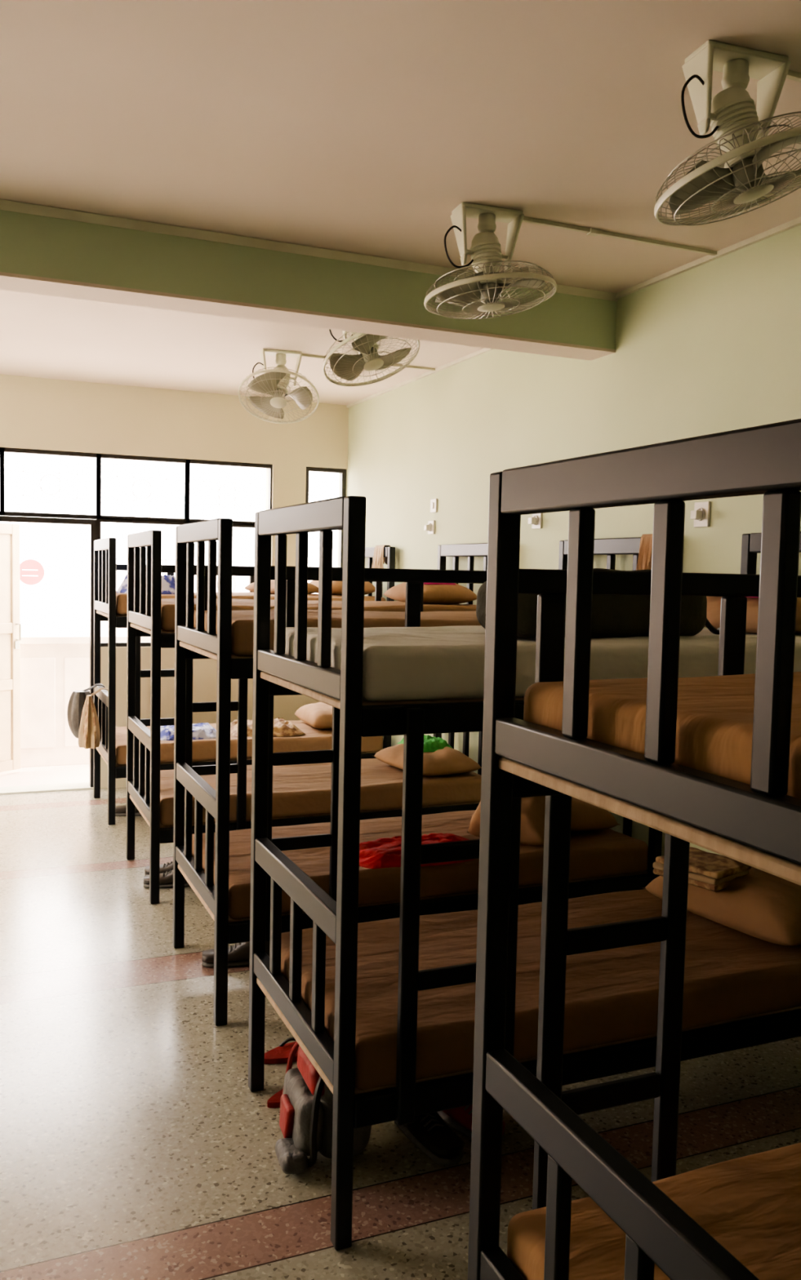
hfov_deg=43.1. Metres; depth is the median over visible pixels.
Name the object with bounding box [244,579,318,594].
pillow
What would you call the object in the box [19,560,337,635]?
wall
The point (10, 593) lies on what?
leaf
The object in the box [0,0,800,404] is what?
ceiling
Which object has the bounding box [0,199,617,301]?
trim
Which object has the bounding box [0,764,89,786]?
ground
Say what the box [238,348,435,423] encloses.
ceiling fan
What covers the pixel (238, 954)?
shoe
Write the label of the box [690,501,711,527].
wall socket
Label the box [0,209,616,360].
ceiling beam
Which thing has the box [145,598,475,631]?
mattress
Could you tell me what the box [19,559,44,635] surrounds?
round road sign
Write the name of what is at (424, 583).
cloth
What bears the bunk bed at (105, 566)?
on the floor
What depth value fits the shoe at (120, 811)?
6.49 m
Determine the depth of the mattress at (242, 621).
3.73 m
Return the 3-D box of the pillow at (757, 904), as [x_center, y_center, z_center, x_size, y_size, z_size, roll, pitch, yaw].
[1.146,0.833,3.297,0.400,0.161,0.600,-1,5,-32]
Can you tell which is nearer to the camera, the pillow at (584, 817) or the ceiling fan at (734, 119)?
the ceiling fan at (734, 119)
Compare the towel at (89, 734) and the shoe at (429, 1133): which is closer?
the shoe at (429, 1133)
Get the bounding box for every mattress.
[115,591,386,615]
[115,720,382,765]
[144,758,481,826]
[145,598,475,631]
[191,809,648,919]
[193,608,480,656]
[280,888,800,1090]
[284,625,800,702]
[506,1142,800,1279]
[523,671,800,799]
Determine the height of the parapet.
1.040 m
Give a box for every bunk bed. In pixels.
[93,537,395,825]
[125,529,488,904]
[172,518,662,1026]
[248,495,800,1250]
[467,418,800,1279]
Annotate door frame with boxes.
[0,515,97,795]
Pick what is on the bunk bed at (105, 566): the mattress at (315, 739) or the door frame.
the mattress at (315, 739)
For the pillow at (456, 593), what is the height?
0.125 m
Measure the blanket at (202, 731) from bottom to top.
0.064 m
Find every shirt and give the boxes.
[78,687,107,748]
[371,545,391,568]
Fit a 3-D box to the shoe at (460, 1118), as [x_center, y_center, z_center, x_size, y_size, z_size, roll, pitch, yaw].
[0.184,1.350,2.956,0.100,0.119,0.283,-2,5,-41]
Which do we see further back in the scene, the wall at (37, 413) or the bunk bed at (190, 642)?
the wall at (37, 413)
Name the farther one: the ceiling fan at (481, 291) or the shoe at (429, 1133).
the ceiling fan at (481, 291)
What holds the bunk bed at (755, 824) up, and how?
on the floor
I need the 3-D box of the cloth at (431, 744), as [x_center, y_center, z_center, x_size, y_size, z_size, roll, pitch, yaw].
[0.148,0.581,5.763,0.270,0.054,0.350,0,4,-23]
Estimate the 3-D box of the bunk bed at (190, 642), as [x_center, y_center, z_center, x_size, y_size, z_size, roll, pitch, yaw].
[0.084,0.436,4.217,1.880,1.770,0.846,0,4,-23]
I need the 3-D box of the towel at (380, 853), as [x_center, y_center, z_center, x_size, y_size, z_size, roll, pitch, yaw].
[0.062,0.822,4.002,0.600,0.042,0.353,-1,4,-26]
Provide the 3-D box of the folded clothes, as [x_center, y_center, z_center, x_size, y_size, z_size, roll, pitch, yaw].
[0.991,0.750,3.337,0.208,0.064,0.248,-2,5,-40]
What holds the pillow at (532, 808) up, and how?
on the mattress at (606, 852)
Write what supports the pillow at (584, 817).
on the mattress at (606, 852)
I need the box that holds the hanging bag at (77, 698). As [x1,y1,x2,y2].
[66,683,105,737]
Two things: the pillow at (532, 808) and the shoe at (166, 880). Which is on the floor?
the shoe at (166, 880)
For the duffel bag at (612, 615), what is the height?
0.194 m
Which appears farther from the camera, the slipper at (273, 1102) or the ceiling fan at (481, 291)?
the ceiling fan at (481, 291)
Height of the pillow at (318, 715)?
0.162 m
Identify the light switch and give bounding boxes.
[430,498,437,512]
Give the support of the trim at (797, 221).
attached to the wall at (713, 346)
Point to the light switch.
(433, 502)
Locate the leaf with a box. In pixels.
[0,522,21,772]
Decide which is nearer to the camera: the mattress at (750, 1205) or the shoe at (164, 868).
the mattress at (750, 1205)
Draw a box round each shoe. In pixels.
[115,805,141,816]
[143,870,190,888]
[144,861,173,875]
[201,941,270,967]
[394,1111,464,1165]
[436,1104,505,1142]
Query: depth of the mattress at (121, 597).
6.51 m
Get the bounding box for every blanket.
[115,573,175,594]
[160,722,216,740]
[230,717,306,737]
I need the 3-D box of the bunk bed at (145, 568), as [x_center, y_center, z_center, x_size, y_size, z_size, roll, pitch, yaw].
[-0.455,0.339,5.484,1.880,1.770,0.846,0,4,-23]
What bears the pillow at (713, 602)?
on the mattress at (401, 664)
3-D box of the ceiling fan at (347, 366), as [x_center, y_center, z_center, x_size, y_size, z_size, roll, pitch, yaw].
[0.209,-1.400,4.845,1.205,0.388,0.434,0,4,-23]
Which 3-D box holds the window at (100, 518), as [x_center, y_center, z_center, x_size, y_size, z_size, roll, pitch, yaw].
[-2.176,-0.635,7.225,2.585,1.365,0.112,0,4,-23]
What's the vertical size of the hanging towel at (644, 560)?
0.178 m
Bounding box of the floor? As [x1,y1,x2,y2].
[0,786,800,1279]
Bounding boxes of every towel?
[359,832,475,869]
[635,533,652,570]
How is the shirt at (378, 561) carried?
hanging from the bunk bed at (105, 566)
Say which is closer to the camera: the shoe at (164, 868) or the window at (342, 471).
the shoe at (164, 868)
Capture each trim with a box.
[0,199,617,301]
[346,216,800,408]
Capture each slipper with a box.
[264,1037,297,1064]
[266,1088,282,1108]
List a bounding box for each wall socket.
[423,520,435,534]
[528,512,542,528]
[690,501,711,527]
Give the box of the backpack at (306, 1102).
[275,1041,371,1174]
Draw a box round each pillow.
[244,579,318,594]
[293,702,332,728]
[310,580,375,595]
[373,743,481,776]
[383,582,476,604]
[570,796,621,832]
[642,866,800,946]
[704,595,800,634]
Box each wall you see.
[0,373,348,788]
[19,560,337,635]
[337,224,800,856]
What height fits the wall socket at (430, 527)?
0.085 m
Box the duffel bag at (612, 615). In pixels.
[475,568,719,637]
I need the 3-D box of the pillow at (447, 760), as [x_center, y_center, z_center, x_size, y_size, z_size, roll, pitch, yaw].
[0.145,0.661,5.701,0.400,0.138,0.560,-1,4,-29]
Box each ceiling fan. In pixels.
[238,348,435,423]
[322,328,419,386]
[423,201,716,319]
[653,39,800,225]
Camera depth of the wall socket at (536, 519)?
5.20 m
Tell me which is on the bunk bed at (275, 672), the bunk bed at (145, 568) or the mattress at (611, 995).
the mattress at (611, 995)
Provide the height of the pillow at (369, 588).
0.136 m
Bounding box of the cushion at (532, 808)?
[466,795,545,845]
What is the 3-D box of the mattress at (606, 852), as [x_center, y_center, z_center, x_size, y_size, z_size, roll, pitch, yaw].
[0.074,0.886,4.247,1.787,0.142,0.775,0,4,-23]
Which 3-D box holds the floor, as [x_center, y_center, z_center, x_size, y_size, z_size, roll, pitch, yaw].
[-0.469,1.570,1.255,5.700,0.120,12.850,0,4,-23]
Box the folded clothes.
[652,847,751,891]
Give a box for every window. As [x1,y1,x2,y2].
[0,447,272,646]
[305,466,346,567]
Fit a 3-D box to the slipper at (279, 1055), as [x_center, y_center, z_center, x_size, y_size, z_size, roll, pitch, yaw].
[-0.352,1.348,3.353,0.250,0.046,0.100,-1,5,-32]
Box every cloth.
[397,734,452,752]
[423,582,455,584]
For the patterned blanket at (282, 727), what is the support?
on the mattress at (315, 739)
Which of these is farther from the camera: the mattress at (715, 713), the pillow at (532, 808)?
the pillow at (532, 808)
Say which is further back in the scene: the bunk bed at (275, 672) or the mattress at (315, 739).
the mattress at (315, 739)
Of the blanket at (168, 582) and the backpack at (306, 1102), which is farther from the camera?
the blanket at (168, 582)
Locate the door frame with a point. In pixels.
(92, 522)
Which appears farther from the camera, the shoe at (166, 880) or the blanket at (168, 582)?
the blanket at (168, 582)
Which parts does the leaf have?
handle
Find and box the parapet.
[20,635,151,767]
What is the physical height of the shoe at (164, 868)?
0.129 m
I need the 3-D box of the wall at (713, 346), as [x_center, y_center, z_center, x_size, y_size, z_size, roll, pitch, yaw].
[2.094,0.062,2.231,0.200,2.870,12.850,0,4,-23]
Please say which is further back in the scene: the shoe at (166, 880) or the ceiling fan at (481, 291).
the shoe at (166, 880)
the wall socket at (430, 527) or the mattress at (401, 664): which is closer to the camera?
the mattress at (401, 664)

